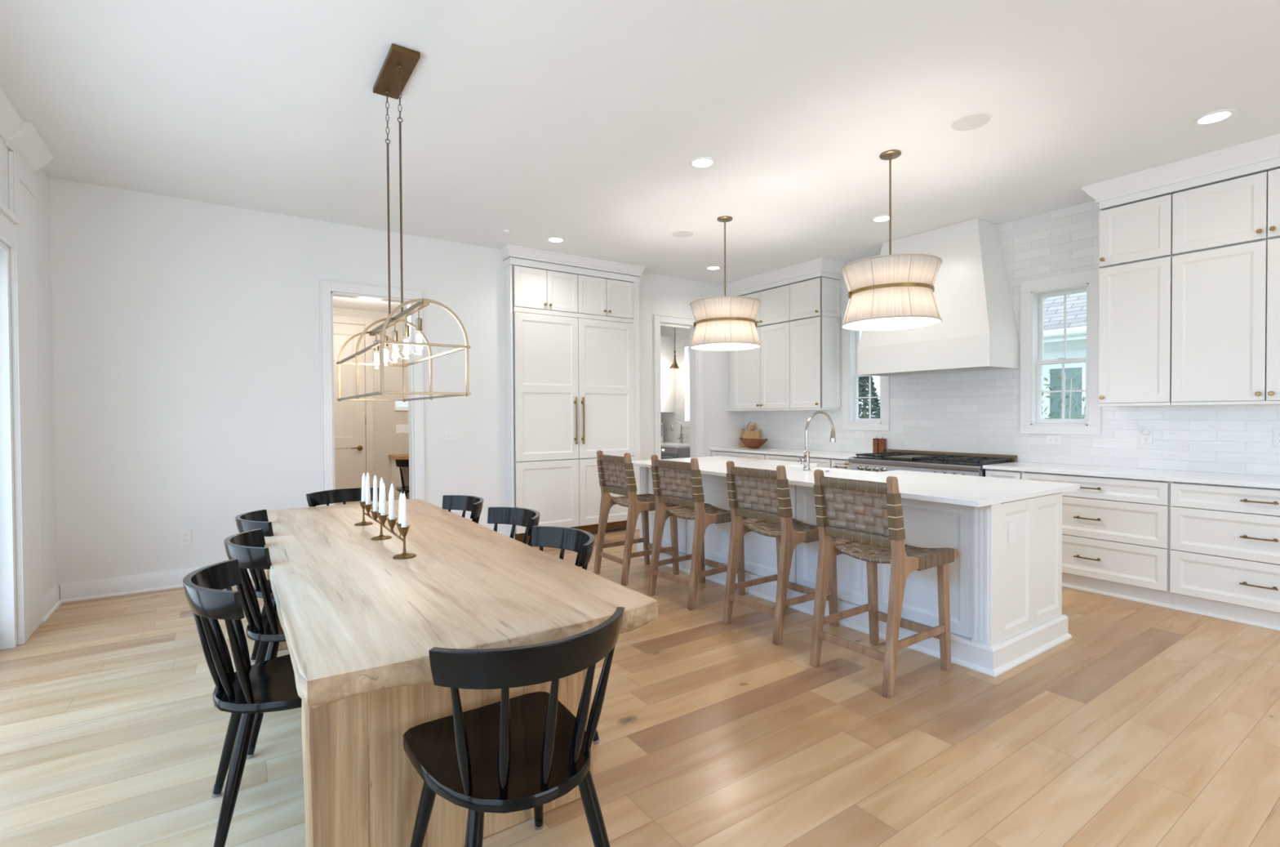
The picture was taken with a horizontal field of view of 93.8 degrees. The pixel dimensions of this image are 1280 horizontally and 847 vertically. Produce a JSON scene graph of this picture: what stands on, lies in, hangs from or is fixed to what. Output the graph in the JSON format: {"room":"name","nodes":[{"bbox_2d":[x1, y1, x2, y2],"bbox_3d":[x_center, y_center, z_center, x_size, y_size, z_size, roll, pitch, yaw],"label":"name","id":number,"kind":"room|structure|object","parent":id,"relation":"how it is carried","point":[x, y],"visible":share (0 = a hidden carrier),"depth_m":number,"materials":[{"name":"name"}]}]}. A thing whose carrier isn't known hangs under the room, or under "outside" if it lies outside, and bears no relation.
{"room":"dining room","nodes":[
{"label":"dining room","id":0,"kind":"room"},
{"bbox_2d":[0,135,57,644],"bbox_3d":[-1.764,-0.198,0.554,0.160,3.100,9.150,-1,1,-34],"label":"wall","id":1,"kind":"structure","parent":0,"point":[42,219],"depth_m":4.17,"materials":[{"name":"white paint"}]},
{"bbox_2d":[0,200,19,250],"bbox_3d":[-2.107,-1.086,1.067,0.215,0.205,5.900,-1,1,-34],"label":"trim","id":2,"kind":"structure","parent":1,"relation":"attached to","point":[8,220],"depth_m":3.42,"materials":[{"name":"white paint"}]},
{"bbox_2d":[0,151,42,649],"bbox_3d":[-3.895,-0.144,3.685,0.200,2.930,0.515,-1,1,-34],"label":"trim","id":3,"kind":"structure","parent":1,"relation":"attached to","point":[20,376],"depth_m":3.58,"materials":[{"name":"white paint"}]},
{"bbox_2d":[0,86,53,173],"bbox_3d":[-1.541,-1.668,0.443,0.118,0.160,8.500,-1,1,-34],"label":"trim","id":4,"kind":"structure","parent":1,"relation":"attached to","point":[20,136],"depth_m":3.55,"materials":[{"name":"white paint"}]},
{"bbox_2d":[42,583,62,622],"bbox_3d":[-4.113,1.248,4.183,0.029,0.135,0.530,-1,1,-34],"label":"baseboard","id":5,"kind":"structure","parent":1,"relation":"attached to","point":[51,601],"depth_m":4.18,"materials":[{"name":"white paint"}]},
{"bbox_2d":[333,296,407,313],"bbox_3d":[-2.764,-1.499,6.971,2.650,0.060,2.350,-1,1,-34],"label":"ceiling","id":6,"kind":"structure","parent":0,"point":[338,301],"depth_m":7.45,"materials":[{"name":"white paint"}]},
{"bbox_2d":[333,307,408,500],"bbox_3d":[-3.842,-0.284,7.729,3.600,3.100,0.100,-1,1,-34],"label":"wall","id":7,"kind":"structure","parent":0,"point":[387,442],"depth_m":8.00,"materials":[{"name":"beige paint"}]},
{"bbox_2d":[333,322,365,504],"bbox_3d":[-3.921,-0.009,7.574,0.848,2.535,0.072,-1,1,-34],"label":"door","id":8,"kind":"structure","parent":7,"relation":"in","point":[349,415],"depth_m":7.72,"materials":[{"name":"beige paint"}]},
{"bbox_2d":[333,315,374,502],"bbox_3d":[-3.933,-0.054,7.595,1.032,2.645,0.022,-1,1,-34],"label":"trim","id":9,"kind":"structure","parent":7,"relation":"attached to","point":[366,322],"depth_m":7.84,"materials":[{"name":"beige paint"}]},
{"bbox_2d":[395,400,408,410],"bbox_3d":[-3.210,-0.247,8.090,0.190,0.150,0.019,-1,1,-34],"label":"tablet","id":10,"kind":"object","parent":7,"relation":"attached to","point":[399,405],"visible":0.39,"depth_m":8.07,"materials":[{"name":"white plastic"}]},
{"bbox_2d":[395,424,408,433],"bbox_3d":[-3.211,0.077,8.094,0.158,0.112,0.015,-1,1,-34],"label":"light switch","id":11,"kind":"object","parent":7,"relation":"attached to","point":[400,428],"visible":0.77,"depth_m":8.09,"materials":[{"name":"white plastic"}]},
{"bbox_2d":[49,177,745,586],"bbox_3d":[-1.495,-0.278,6.355,7.080,3.100,0.120,-1,1,-34],"label":"wall","id":12,"kind":"structure","parent":0,"point":[186,332],"depth_m":4.93,"materials":[{"name":"white paint"}]},
{"bbox_2d":[179,529,191,545],"bbox_3d":[-3.651,0.916,4.813,0.075,0.120,0.006,-1,1,-34],"label":"wall outlet","id":13,"kind":"object","parent":12,"relation":"attached to","point":[185,536],"visible":1,"depth_m":4.81,"materials":[{"name":"white plastic"}]},
{"bbox_2d":[60,530,506,602],"bbox_3d":[-2.815,1.225,5.376,3.480,0.135,0.029,-1,1,-34],"label":"baseboard","id":14,"kind":"structure","parent":12,"relation":"attached to","point":[119,585],"depth_m":4.59,"materials":[{"name":"white paint"}]},
{"bbox_2d":[319,279,424,506],"bbox_3d":[-2.514,0.002,5.648,0.888,2.570,0.160,-1,1,-34],"label":"trim","id":15,"kind":"structure","parent":12,"relation":"attached to","point":[328,289],"depth_m":5.52,"materials":[{"name":"white paint"}]},
{"bbox_2d":[444,428,461,440],"bbox_3d":[-1.879,0.116,6.013,0.165,0.120,0.016,-1,1,-34],"label":"light switch","id":16,"kind":"object","parent":12,"relation":"attached to","point":[450,434],"visible":1,"depth_m":6.01,"materials":[{"name":"white plastic"}]},
{"bbox_2d":[512,265,577,312],"bbox_3d":[-1.033,-1.430,6.458,0.744,0.432,0.212,-1,1,-34],"label":"upper cabinet","id":17,"kind":"object","parent":12,"relation":"attached to","point":[532,288],"visible":0.99,"depth_m":6.38,"materials":[{"name":"white paint"}]},
{"bbox_2d":[498,244,645,538],"bbox_3d":[-0.699,-0.286,6.690,1.712,3.100,0.226,-1,1,-34],"label":"trim","id":18,"kind":"structure","parent":12,"relation":"attached to","point":[634,272],"depth_m":6.38,"materials":[{"name":"white paint"}]},
{"bbox_2d":[577,274,633,318],"bbox_3d":[-0.420,-1.439,6.877,0.737,0.432,0.212,-1,1,-34],"label":"upper cabinet","id":19,"kind":"object","parent":12,"relation":"attached to","point":[601,296],"visible":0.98,"depth_m":6.80,"materials":[{"name":"white paint"}]},
{"bbox_2d":[653,313,703,458],"bbox_3d":[0.468,-0.056,7.689,0.788,2.600,0.160,-1,1,-34],"label":"trim","id":20,"kind":"structure","parent":12,"relation":"attached to","point":[696,357],"depth_m":7.80,"materials":[{"name":"white paint"}]},
{"bbox_2d":[0,0,1279,284],"bbox_3d":[0.310,-1.853,3.818,7.230,0.100,12.220,-1,1,-34],"label":"ceiling","id":21,"kind":"structure","parent":0,"point":[582,122],"depth_m":3.40,"materials":[{"name":"white paint"}]},
{"bbox_2d":[336,43,471,401],"bbox_3d":[-1.275,-0.955,3.102,0.390,1.660,1.219,-1,1,-34],"label":"linear chandelier","id":22,"kind":"object","parent":21,"relation":"hanging from","point":[400,62],"visible":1,"depth_m":2.97,"materials":[{"name":"brown metal"}]},
{"bbox_2d":[391,322,398,341],"bbox_3d":[-1.272,-0.474,3.107,0.029,0.102,0.029,-1,1,-34],"label":"socket","id":23,"kind":"object","parent":22,"relation":"attached to","point":[394,333],"depth_m":3.10,"materials":[{"name":"gold metal"}]},
{"bbox_2d":[402,315,408,337],"bbox_3d":[-1.137,-0.472,2.911,0.029,0.102,0.029,-1,1,-34],"label":"socket","id":24,"kind":"object","parent":22,"relation":"attached to","point":[406,327],"depth_m":2.90,"materials":[{"name":"gold metal"}]},
{"bbox_2d":[415,308,422,331],"bbox_3d":[-1.003,-0.470,2.715,0.029,0.102,0.029,-1,1,-34],"label":"socket","id":25,"kind":"object","parent":22,"relation":"attached to","point":[418,320],"depth_m":2.70,"materials":[{"name":"gold metal"}]},
{"bbox_2d":[671,230,694,237],"bbox_3d":[0.415,-1.828,5.781,0.224,0.004,0.224,-1,1,-34],"label":"ceiling speaker","id":26,"kind":"object","parent":21,"relation":"attached to","point":[679,233],"visible":1,"depth_m":5.77,"materials":[{"name":"white plastic"}]},
{"bbox_2d":[688,155,715,168],"bbox_3d":[0.433,-1.803,4.145,0.184,0.008,0.184,-1,1,-34],"label":"recessed light","id":27,"kind":"object","parent":21,"relation":"in","point":[704,162],"visible":1,"depth_m":4.14,"materials":[{"name":"white plastic"}]},
{"bbox_2d":[689,215,760,351],"bbox_3d":[0.759,-1.253,5.344,0.630,1.145,0.630,-1,1,-34],"label":"drum pendant","id":28,"kind":"object","parent":21,"relation":"hanging from","point":[726,322],"visible":1,"depth_m":5.12,"materials":[{"name":"beige fabric"}]},
{"bbox_2d":[871,214,893,222],"bbox_3d":[2.162,-1.829,5.354,0.184,0.008,0.184,-1,1,-34],"label":"recessed light","id":29,"kind":"object","parent":21,"relation":"in","point":[882,218],"visible":0.83,"depth_m":5.35,"materials":[{"name":"white plastic"}]},
{"bbox_2d":[840,149,942,330],"bbox_3d":[1.688,-1.241,4.041,0.630,1.145,0.630,-1,1,-34],"label":"drum pendant","id":30,"kind":"object","parent":21,"relation":"hanging from","point":[894,291],"visible":1,"depth_m":3.82,"materials":[{"name":"beige fabric"}]},
{"bbox_2d":[949,112,991,131],"bbox_3d":[1.984,-1.807,3.596,0.224,0.004,0.224,-1,1,-34],"label":"ceiling speaker","id":31,"kind":"object","parent":21,"relation":"attached to","point":[970,122],"visible":1,"depth_m":3.59,"materials":[{"name":"white plastic"}]},
{"bbox_2d":[1193,108,1235,124],"bbox_3d":[3.400,-1.811,3.547,0.184,0.008,0.184,-1,1,-34],"label":"recessed light","id":32,"kind":"object","parent":21,"relation":"in","point":[1220,115],"visible":1,"depth_m":3.54,"materials":[{"name":"white plastic"}]},
{"bbox_2d":[0,528,1279,846],"bbox_3d":[0.327,1.321,3.861,7.230,0.050,12.220,-1,1,-34],"label":"floor","id":33,"kind":"structure","parent":0,"point":[1150,725],"depth_m":2.49,"materials":[{"name":"brown wood"}]},
{"bbox_2d":[182,558,302,846],"bbox_3d":[-1.211,0.911,2.083,0.593,0.834,0.517,-1,1,-34],"label":"dining chair","id":34,"kind":"object","parent":33,"relation":"on","point":[269,685],"visible":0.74,"depth_m":1.89,"materials":[{"name":"black wood"}]},
{"bbox_2d":[223,528,286,755],"bbox_3d":[-1.493,0.904,2.677,0.593,0.834,0.517,-1,1,-34],"label":"dining chair","id":35,"kind":"object","parent":33,"relation":"on","point":[247,547],"visible":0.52,"depth_m":2.46,"materials":[{"name":"black wood"}]},
{"bbox_2d":[235,509,276,659],"bbox_3d":[-1.842,0.898,3.262,0.593,0.834,0.517,-1,1,-34],"label":"dining chair","id":36,"kind":"object","parent":33,"relation":"on","point":[255,519],"visible":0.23,"depth_m":3.12,"materials":[{"name":"black wood"}]},
{"bbox_2d":[306,487,386,506],"bbox_3d":[-1.950,0.888,4.085,0.517,0.834,0.593,-1,1,-38],"label":"dining chair","id":37,"kind":"object","parent":33,"relation":"on","point":[342,495],"visible":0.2,"depth_m":4.25,"materials":[{"name":"black wood"}]},
{"bbox_2d":[388,453,408,500],"bbox_3d":[-2.716,0.832,8.140,1.205,0.845,0.508,-1,1,-34],"label":"desk","id":38,"kind":"object","parent":33,"relation":"on","point":[396,480],"visible":0.2,"depth_m":7.79,"materials":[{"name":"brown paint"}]},
{"bbox_2d":[395,458,408,497],"bbox_3d":[-2.799,0.846,7.515,0.517,0.834,0.593,-1,1,-26],"label":"dining chair","id":39,"kind":"object","parent":33,"relation":"on","point":[400,463],"visible":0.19,"depth_m":7.27,"materials":[{"name":"black wood"}]},
{"bbox_2d":[263,497,657,846],"bbox_3d":[-1.169,0.938,2.833,1.007,0.760,2.971,-1,1,-34],"label":"dining table","id":40,"kind":"object","parent":33,"relation":"on","point":[360,624],"visible":0.7,"depth_m":1.82,"materials":[{"name":"brown wood"}]},
{"bbox_2d":[354,500,416,559],"bbox_3d":[-1.254,0.490,2.904,0.094,0.134,1.010,-1,1,-34],"label":"candelabra","id":41,"kind":"object","parent":40,"relation":"on","point":[403,531],"visible":0.89,"depth_m":2.81,"materials":[{"name":"gold metal"}]},
{"bbox_2d":[359,500,365,517],"bbox_3d":[-1.515,0.472,3.288,0.049,0.093,0.050,-1,1,-34],"label":"candle cup","id":42,"kind":"object","parent":41,"relation":"on","point":[362,503],"depth_m":3.28,"materials":[{"name":"gold metal"}]},
{"bbox_2d":[361,472,365,501],"bbox_3d":[-1.517,0.353,3.285,0.023,0.178,0.024,-1,1,-34],"label":"taper candle","id":43,"kind":"object","parent":41,"relation":"on","point":[363,477],"visible":0.95,"depth_m":3.28,"materials":[{"name":"white wax"}]},
{"bbox_2d":[365,474,370,504],"bbox_3d":[-1.420,0.352,3.127,0.023,0.170,0.024,-1,1,-34],"label":"taper candle","id":44,"kind":"object","parent":41,"relation":"on","point":[367,486],"visible":1,"depth_m":3.12,"materials":[{"name":"white wax"}]},
{"bbox_2d":[363,502,373,515],"bbox_3d":[-1.418,0.455,3.129,0.049,0.068,0.050,-1,1,-34],"label":"candle cup","id":45,"kind":"object","parent":41,"relation":"on","point":[367,507],"depth_m":3.12,"materials":[{"name":"gold metal"}]},
{"bbox_2d":[373,482,377,511],"bbox_3d":[-1.315,0.369,2.974,0.023,0.162,0.024,-1,1,-34],"label":"taper candle","id":46,"kind":"object","parent":41,"relation":"on","point":[375,487],"visible":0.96,"depth_m":2.96,"materials":[{"name":"white wax"}]},
{"bbox_2d":[375,511,386,531],"bbox_3d":[-1.253,0.476,2.905,0.049,0.093,0.050,-1,1,-34],"label":"candle cup","id":47,"kind":"object","parent":41,"relation":"on","point":[377,513],"depth_m":2.90,"materials":[{"name":"gold metal"}]},
{"bbox_2d":[380,483,386,515],"bbox_3d":[-1.210,0.359,2.821,0.023,0.174,0.024,-1,1,-34],"label":"taper candle","id":48,"kind":"object","parent":41,"relation":"on","point":[383,512],"visible":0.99,"depth_m":2.81,"materials":[{"name":"white wax"}]},
{"bbox_2d":[377,513,388,526],"bbox_3d":[-1.208,0.461,2.823,0.049,0.063,0.050,-1,1,-34],"label":"candle cup","id":49,"kind":"object","parent":41,"relation":"on","point":[382,517],"depth_m":2.81,"materials":[{"name":"gold metal"}]},
{"bbox_2d":[386,517,397,533],"bbox_3d":[-1.103,0.459,2.670,0.049,0.068,0.050,-1,1,-34],"label":"candle cup","id":50,"kind":"object","parent":41,"relation":"on","point":[392,523],"depth_m":2.66,"materials":[{"name":"gold metal"}]},
{"bbox_2d":[389,482,395,519],"bbox_3d":[-1.105,0.350,2.667,0.023,0.182,0.024,-1,1,-34],"label":"taper candle","id":51,"kind":"object","parent":41,"relation":"on","point":[392,514],"visible":0.98,"depth_m":2.66,"materials":[{"name":"white wax"}]},
{"bbox_2d":[401,493,407,527],"bbox_3d":[-0.992,0.367,2.519,0.023,0.166,0.024,-1,1,-34],"label":"taper candle","id":52,"kind":"object","parent":41,"relation":"on","point":[404,522],"visible":0.96,"depth_m":2.51,"materials":[{"name":"white wax"}]},
{"bbox_2d":[398,525,410,548],"bbox_3d":[-0.990,0.480,2.522,0.049,0.093,0.050,-1,1,-34],"label":"candle cup","id":53,"kind":"object","parent":41,"relation":"on","point":[404,531],"depth_m":2.51,"materials":[{"name":"gold metal"}]},
{"bbox_2d":[442,494,484,523],"bbox_3d":[-1.254,0.890,3.649,0.593,0.834,0.517,-1,1,-38],"label":"dining chair","id":54,"kind":"object","parent":33,"relation":"on","point":[474,504],"visible":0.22,"depth_m":3.87,"materials":[{"name":"black wood"}]},
{"bbox_2d":[402,606,624,846],"bbox_3d":[-0.345,0.912,1.615,0.517,0.834,0.593,-1,1,-34],"label":"dining chair","id":55,"kind":"object","parent":33,"relation":"on","point":[528,750],"visible":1,"depth_m":1.48,"materials":[{"name":"black wood"}]},
{"bbox_2d":[487,506,540,546],"bbox_3d":[-0.819,0.895,3.123,0.593,0.834,0.517,-1,1,-39],"label":"dining chair","id":56,"kind":"object","parent":33,"relation":"on","point":[524,517],"visible":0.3,"depth_m":3.35,"materials":[{"name":"black wood"}]},
{"bbox_2d":[531,525,599,741],"bbox_3d":[-0.487,0.901,2.524,0.593,0.834,0.517,-1,1,-34],"label":"dining chair","id":57,"kind":"object","parent":33,"relation":"on","point":[580,541],"visible":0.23,"depth_m":2.73,"materials":[{"name":"black wood"}]},
{"bbox_2d":[512,306,634,542],"bbox_3d":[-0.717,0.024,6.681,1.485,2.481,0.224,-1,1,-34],"label":"refrigerator","id":58,"kind":"object","parent":33,"relation":"on","point":[574,377],"visible":0.93,"depth_m":6.56,"materials":[{"name":"white paint"}]},
{"bbox_2d":[593,449,679,585],"bbox_3d":[-0.007,0.755,5.127,0.636,1.053,0.479,-1,1,-34],"label":"counter stool","id":59,"kind":"object","parent":33,"relation":"on","point":[616,475],"visible":0.8,"depth_m":5.06,"materials":[{"name":"brown wood"}]},
{"bbox_2d":[661,446,689,458],"bbox_3d":[0.578,0.774,9.018,0.674,0.864,0.695,-1,1,-34],"label":"beverage cooler","id":60,"kind":"object","parent":33,"relation":"on","point":[666,452],"visible":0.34,"depth_m":8.66,"materials":[{"name":"grey glass"}]},
{"bbox_2d":[648,454,747,609],"bbox_3d":[0.451,0.760,4.521,0.636,1.053,0.479,-1,1,-38],"label":"counter stool","id":61,"kind":"object","parent":33,"relation":"on","point":[676,482],"visible":0.88,"depth_m":4.41,"materials":[{"name":"brown wood"}]},
{"bbox_2d":[711,449,766,459],"bbox_3d":[1.464,0.796,7.733,0.665,0.884,0.963,-1,1,-34],"label":"base cabinet","id":62,"kind":"object","parent":33,"relation":"on","point":[735,454],"visible":0.04,"depth_m":7.54,"materials":[{"name":"white paint"}]},
{"bbox_2d":[722,460,838,644],"bbox_3d":[0.927,0.767,3.873,0.636,1.053,0.479,-1,1,-34],"label":"counter stool","id":63,"kind":"object","parent":33,"relation":"on","point":[762,495],"visible":0.94,"depth_m":3.78,"materials":[{"name":"brown wood"}]},
{"bbox_2d":[765,453,831,467],"bbox_3d":[2.005,0.804,6.943,0.665,0.884,0.952,-1,1,-34],"label":"base cabinet","id":64,"kind":"object","parent":33,"relation":"on","point":[821,462],"visible":0.02,"depth_m":6.75,"materials":[{"name":"white paint"}]},
{"bbox_2d":[710,446,865,459],"bbox_3d":[1.812,0.344,7.227,0.652,0.030,2.184,-1,1,-34],"label":"countertop","id":65,"kind":"structure","parent":64,"relation":"on","point":[788,451],"depth_m":7.02,"materials":[{"name":"white stone"}]},
{"bbox_2d":[740,421,760,446],"bbox_3d":[1.500,0.146,8.107,0.075,0.339,0.330,-1,1,-34],"label":"cutting board","id":66,"kind":"object","parent":65,"relation":"on","point":[751,433],"visible":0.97,"depth_m":8.10,"materials":[{"name":"brown wood"}]},
{"bbox_2d":[739,437,767,448],"bbox_3d":[1.475,0.255,7.800,0.254,0.135,0.486,-1,1,-34],"label":"wooden bowl","id":67,"kind":"object","parent":65,"relation":"on","point":[748,442],"visible":1,"depth_m":7.70,"materials":[{"name":"brown wood"}]},
{"bbox_2d":[878,436,885,452],"bbox_3d":[2.636,0.240,6.517,0.057,0.188,0.056,-1,1,-34],"label":"pepper mill","id":68,"kind":"object","parent":65,"relation":"on","point":[882,442],"visible":0.78,"depth_m":6.50,"materials":[{"name":"brown wood"}]},
{"bbox_2d":[831,457,851,469],"bbox_3d":[2.349,0.809,6.440,0.665,0.884,0.267,-1,1,-34],"label":"base cabinet","id":69,"kind":"object","parent":33,"relation":"on","point":[835,463],"visible":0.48,"depth_m":6.29,"materials":[{"name":"white paint"}]},
{"bbox_2d":[636,466,1071,676],"bbox_3d":[1.273,0.839,4.698,0.949,0.883,3.310,-1,1,-34],"label":"kitchen island","id":70,"kind":"object","parent":33,"relation":"on","point":[1006,598],"visible":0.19,"depth_m":3.44,"materials":[{"name":"white paint"}]},
{"bbox_2d":[631,455,1079,506],"bbox_3d":[1.267,0.381,4.689,1.230,0.030,3.290,-1,1,-34],"label":"island countertop","id":71,"kind":"structure","parent":70,"relation":"on","point":[957,489],"depth_m":3.83,"materials":[{"name":"white stone"}]},
{"bbox_2d":[797,410,835,470],"bbox_3d":[1.417,0.131,4.777,0.376,0.466,0.100,-1,1,-34],"label":"kitchen faucet","id":72,"kind":"object","parent":71,"relation":"on","point":[806,459],"visible":1,"depth_m":4.67,"materials":[{"name":"silver metal"}]},
{"bbox_2d":[809,466,874,473],"bbox_3d":[1.616,0.507,4.881,0.490,0.227,0.820,-1,1,-34],"label":"farmhouse sink","id":73,"kind":"object","parent":71,"relation":"in","point":[817,468],"visible":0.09,"depth_m":5.12,"materials":[{"name":"white ceramic"}]},
{"bbox_2d":[1008,520,1014,543],"bbox_3d":[2.023,0.591,3.254,0.062,0.118,0.016,-1,1,-34],"label":"wall outlet","id":74,"kind":"object","parent":70,"relation":"attached to","point":[1011,524],"visible":1,"depth_m":3.25,"materials":[{"name":"white plastic"}]},
{"bbox_2d":[809,469,958,697],"bbox_3d":[1.306,0.774,3.211,0.636,1.053,0.479,-1,1,-34],"label":"counter stool","id":75,"kind":"object","parent":33,"relation":"on","point":[874,533],"visible":1,"depth_m":3.13,"materials":[{"name":"brown wood"}]},
{"bbox_2d":[844,448,1017,476],"bbox_3d":[2.743,0.772,5.784,0.740,0.972,1.336,-1,1,-34],"label":"range","id":76,"kind":"object","parent":33,"relation":"on","point":[932,461],"visible":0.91,"depth_m":5.60,"materials":[{"name":"silver metal"}]},
{"bbox_2d":[853,454,1012,466],"bbox_3d":[2.780,0.348,5.776,0.585,0.009,1.248,-1,1,-34],"label":"cooktop","id":77,"kind":"object","parent":76,"relation":"in","point":[913,458],"depth_m":5.55,"materials":[{"name":"black metal"}]},
{"bbox_2d":[985,468,1022,479],"bbox_3d":[3.244,0.822,5.134,0.665,0.884,0.284,-1,1,-34],"label":"base cabinet","id":78,"kind":"object","parent":33,"relation":"on","point":[988,473],"visible":0.08,"depth_m":4.96,"materials":[{"name":"white paint"}]},
{"bbox_2d":[1022,471,1172,608],"bbox_3d":[3.586,0.827,4.634,0.665,0.884,0.927,-1,1,-34],"label":"base cabinet","id":79,"kind":"object","parent":33,"relation":"on","point":[1116,531],"visible":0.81,"depth_m":4.33,"materials":[{"name":"white paint"}]},
{"bbox_2d":[982,461,1279,488],"bbox_3d":[3.756,0.372,4.388,0.652,0.030,2.090,-1,1,-34],"label":"countertop","id":80,"kind":"structure","parent":79,"relation":"on","point":[1197,477],"depth_m":4.31,"materials":[{"name":"white stone"}]},
{"bbox_2d":[1169,481,1279,630],"bbox_3d":[4.095,0.834,3.890,0.665,0.884,0.877,-1,1,-34],"label":"base cabinet","id":81,"kind":"object","parent":33,"relation":"on","point":[1224,540],"visible":0.98,"depth_m":3.86,"materials":[{"name":"white paint"}]},
{"bbox_2d":[660,200,1279,475],"bbox_3d":[3.239,-0.295,5.840,0.150,3.100,12.220,-1,1,-34],"label":"wall","id":82,"kind":"structure","parent":0,"point":[976,411],"depth_m":5.36,"materials":[{"name":"tile"}]},
{"bbox_2d":[660,335,675,412],"bbox_3d":[0.040,-0.785,10.031,0.380,1.200,1.280,-1,1,-34],"label":"wall cabinet","id":83,"kind":"object","parent":82,"relation":"attached to","point":[667,343],"visible":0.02,"depth_m":9.53,"materials":[{"name":"white paint"}]},
{"bbox_2d":[680,338,689,426],"bbox_3d":[0.887,-0.630,9.243,0.158,1.367,0.634,-1,1,-34],"label":"window","id":84,"kind":"structure","parent":82,"relation":"in","point":[685,344],"depth_m":9.41,"materials":[{"name":"white paint"}]},
{"bbox_2d":[726,284,801,410],"bbox_3d":[1.612,-0.921,7.730,0.382,1.513,1.106,-1,1,-34],"label":"upper cabinet","id":85,"kind":"object","parent":82,"relation":"attached to","point":[759,378],"visible":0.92,"depth_m":7.50,"materials":[{"name":"white paint"}]},
{"bbox_2d":[721,257,846,296],"bbox_3d":[1.742,-1.771,7.481,0.431,0.178,1.651,-1,1,-34],"label":"trim","id":86,"kind":"structure","parent":85,"relation":"attached to","point":[821,267],"depth_m":7.17,"materials":[{"name":"white paint"}]},
{"bbox_2d":[790,276,840,409],"bbox_3d":[2.058,-0.914,7.078,0.382,1.513,0.468,-1,1,-34],"label":"upper cabinet","id":87,"kind":"object","parent":82,"relation":"attached to","point":[815,303],"visible":1,"depth_m":6.94,"materials":[{"name":"white paint"}]},
{"bbox_2d":[842,311,889,431],"bbox_3d":[2.586,-0.606,6.763,0.158,1.367,0.591,-1,1,-34],"label":"window","id":88,"kind":"structure","parent":82,"relation":"in","point":[851,338],"depth_m":6.89,"materials":[{"name":"white paint"}]},
{"bbox_2d":[857,217,1018,376],"bbox_3d":[2.837,-1.170,5.802,0.534,1.341,1.305,-1,1,-34],"label":"range hood","id":89,"kind":"object","parent":82,"relation":"attached to","point":[977,331],"visible":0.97,"depth_m":5.43,"materials":[{"name":"white paint"}]},
{"bbox_2d":[1045,435,1062,444],"bbox_3d":[3.590,0.143,5.197,0.006,0.075,0.120,-1,1,-34],"label":"wall outlet","id":90,"kind":"object","parent":82,"relation":"attached to","point":[1050,439],"visible":1,"depth_m":5.20,"materials":[{"name":"white plastic"}]},
{"bbox_2d":[1020,267,1101,435],"bbox_3d":[3.662,-0.591,5.191,0.158,1.367,0.606,-1,1,-34],"label":"window","id":91,"kind":"structure","parent":82,"relation":"in","point":[1033,292],"depth_m":5.23,"materials":[{"name":"white paint"}]},
{"bbox_2d":[1097,194,1180,406],"bbox_3d":[3.793,-0.889,4.546,0.382,1.513,0.444,-1,1,-34],"label":"upper cabinet","id":92,"kind":"object","parent":82,"relation":"attached to","point":[1135,240],"visible":0.95,"depth_m":4.44,"materials":[{"name":"white paint"}]},
{"bbox_2d":[1140,426,1152,443],"bbox_3d":[3.938,0.092,4.664,0.032,0.125,0.078,-1,1,-34],"label":"wall outlet","id":93,"kind":"object","parent":82,"relation":"attached to","point":[1146,433],"visible":1,"depth_m":4.66,"materials":[{"name":"white plastic"}]},
{"bbox_2d":[1170,168,1279,405],"bbox_3d":[4.188,-0.884,3.969,0.382,1.513,0.950,-1,1,-34],"label":"upper cabinet","id":94,"kind":"object","parent":82,"relation":"attached to","point":[1225,301],"visible":1,"depth_m":4.03,"materials":[{"name":"white paint"}]},
{"bbox_2d":[1081,133,1279,210],"bbox_3d":[4.042,-1.738,4.123,0.431,0.178,1.555,-1,1,-34],"label":"trim","id":95,"kind":"structure","parent":94,"relation":"attached to","point":[1260,155],"depth_m":4.16,"materials":[{"name":"white paint"}]},
{"bbox_2d":[1273,428,1279,446],"bbox_3d":[4.360,0.098,4.072,0.006,0.125,0.078,-1,1,-34],"label":"wall outlet","id":96,"kind":"object","parent":82,"relation":"attached to","point":[1276,431],"visible":1,"depth_m":4.09,"materials":[{"name":"white plastic"}]},
{"label":"outside","id":97,"kind":"structure","parent":0,"visible":0},
{"bbox_3d":[16.185,1.460,17.159,33.940,0.050,60.000,-1,1,-34],"label":"lawn","id":98,"kind":"structure","parent":97,"visible":0},
{"bbox_2d":[858,375,879,417],"bbox_3d":[3.921,0.268,10.409,1.174,2.643,1.185,-1,1,-34],"label":"conifer","id":99,"kind":"object","parent":98,"relation":"on","point":[863,385],"visible":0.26,"depth_m":10.26,"materials":[{"name":"green plant"}]},
{"bbox_2d":[879,291,1086,418],"bbox_3d":[10.327,-1.121,8.698,7.905,5.400,11.500,-1,1,-34],"label":"house","id":100,"kind":"structure","parent":98,"relation":"on","point":[1076,303],"depth_m":8.65,"materials":[{"name":"white"}]},
{"bbox_2d":[1041,368,1085,418],"bbox_3d":[5.103,0.471,7.290,0.878,2.317,0.888,-1,1,-34],"label":"shrub","id":101,"kind":"object","parent":98,"relation":"on","point":[1075,372],"visible":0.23,"depth_m":7.19,"materials":[{"name":"green plant"}]},
{"bbox_3d":[-0.010,0.775,9.916,0.629,0.884,1.440,-1,1,-34],"label":"base cabinet","id":102,"kind":"object","parent":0,"visible":0},
{"bbox_2d":[661,441,689,448],"bbox_3d":[0.181,0.321,9.611,0.650,0.030,2.250,-1,1,-34],"label":"countertop","id":103,"kind":"structure","parent":102,"relation":"on","point":[668,444],"depth_m":8.85,"materials":[{"name":"white stone"}]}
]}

